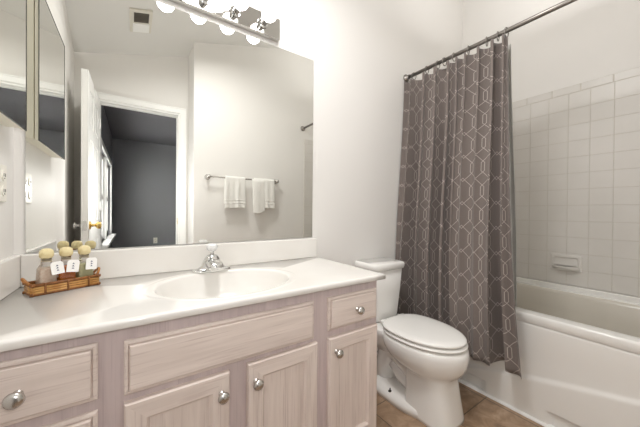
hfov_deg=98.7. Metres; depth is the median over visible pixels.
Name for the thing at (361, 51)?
wall
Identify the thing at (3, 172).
socket
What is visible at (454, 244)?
shower curtain
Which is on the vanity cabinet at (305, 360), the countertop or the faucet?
the countertop
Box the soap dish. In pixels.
[550,253,581,272]
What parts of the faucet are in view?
plate, knob handle, spout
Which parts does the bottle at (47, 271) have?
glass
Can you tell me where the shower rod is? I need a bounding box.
[403,0,576,81]
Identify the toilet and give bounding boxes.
[354,257,469,426]
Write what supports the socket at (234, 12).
attached to the vanity light
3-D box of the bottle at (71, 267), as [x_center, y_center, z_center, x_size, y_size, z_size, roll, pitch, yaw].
[-0.846,0.178,0.923,0.048,0.132,0.052,1,0,33]
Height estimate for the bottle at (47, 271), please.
0.132 m
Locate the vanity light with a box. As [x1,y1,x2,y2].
[168,0,279,42]
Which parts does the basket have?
handle, handle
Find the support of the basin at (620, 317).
in the bathtub
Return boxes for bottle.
[35,248,64,283]
[57,247,79,280]
[76,245,96,277]
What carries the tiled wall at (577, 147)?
attached to the wall at (581, 41)
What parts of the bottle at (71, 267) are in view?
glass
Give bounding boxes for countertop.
[0,238,385,351]
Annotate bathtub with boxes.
[459,276,639,426]
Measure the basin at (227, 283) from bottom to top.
0.133 m
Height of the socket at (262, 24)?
0.052 m
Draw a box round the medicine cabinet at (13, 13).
[0,0,26,130]
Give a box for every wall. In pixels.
[0,124,12,259]
[13,0,462,350]
[462,0,639,296]
[512,67,639,296]
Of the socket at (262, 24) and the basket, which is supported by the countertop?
the basket
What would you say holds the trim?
attached to the bathtub
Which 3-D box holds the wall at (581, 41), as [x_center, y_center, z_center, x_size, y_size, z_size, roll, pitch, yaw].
[1.898,-0.543,1.742,0.120,3.218,1.970,0,0,-34]
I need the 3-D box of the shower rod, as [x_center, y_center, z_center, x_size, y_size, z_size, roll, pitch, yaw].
[1.080,-1.006,1.443,0.060,0.066,1.530,0,0,-34]
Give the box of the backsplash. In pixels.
[20,238,316,286]
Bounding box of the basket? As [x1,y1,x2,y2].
[20,267,100,297]
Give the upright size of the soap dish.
0.112 m
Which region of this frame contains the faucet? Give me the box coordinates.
[192,243,230,273]
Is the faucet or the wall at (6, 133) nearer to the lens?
the wall at (6, 133)
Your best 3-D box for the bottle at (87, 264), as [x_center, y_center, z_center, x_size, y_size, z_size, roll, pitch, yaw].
[-0.822,0.177,0.965,0.048,0.132,0.050,1,0,27]
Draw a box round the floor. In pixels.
[376,382,543,426]
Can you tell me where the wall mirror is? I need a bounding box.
[26,0,313,252]
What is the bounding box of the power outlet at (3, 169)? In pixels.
[0,164,6,201]
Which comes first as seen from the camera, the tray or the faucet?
the faucet
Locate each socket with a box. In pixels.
[1,170,6,180]
[1,186,6,195]
[199,0,209,4]
[230,5,240,16]
[258,17,267,28]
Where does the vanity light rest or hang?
attached to the wall at (361, 51)
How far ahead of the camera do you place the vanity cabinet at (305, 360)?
0.79 m
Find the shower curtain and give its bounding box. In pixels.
[395,34,521,379]
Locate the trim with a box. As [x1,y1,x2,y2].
[458,379,554,426]
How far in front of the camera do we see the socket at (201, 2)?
1.23 m
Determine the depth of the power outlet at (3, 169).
0.84 m
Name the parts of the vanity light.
bulb, bulb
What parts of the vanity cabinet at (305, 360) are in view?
knob, drawer, drawer, door, panel, knob, knob, door, panel, knob, drawer, door, panel, knob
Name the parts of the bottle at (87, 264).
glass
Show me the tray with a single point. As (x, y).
(564, 267)
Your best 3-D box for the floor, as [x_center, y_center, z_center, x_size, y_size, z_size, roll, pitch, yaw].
[0.644,1.112,0.965,3.060,0.100,2.070,0,0,-34]
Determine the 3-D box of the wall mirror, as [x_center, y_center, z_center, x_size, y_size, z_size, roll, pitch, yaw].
[-0.526,-0.377,1.275,1.172,1.027,0.006,0,0,-34]
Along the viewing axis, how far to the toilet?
1.44 m
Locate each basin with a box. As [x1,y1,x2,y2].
[155,270,288,297]
[517,283,639,337]
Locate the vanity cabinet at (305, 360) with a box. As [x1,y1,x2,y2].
[0,281,376,426]
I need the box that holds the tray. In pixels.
[552,264,579,270]
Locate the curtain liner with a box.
[508,44,516,306]
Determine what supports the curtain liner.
hanging from the curtain ring
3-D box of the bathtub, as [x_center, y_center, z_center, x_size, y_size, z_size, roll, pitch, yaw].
[1.390,0.776,1.677,0.769,0.570,1.524,0,0,-34]

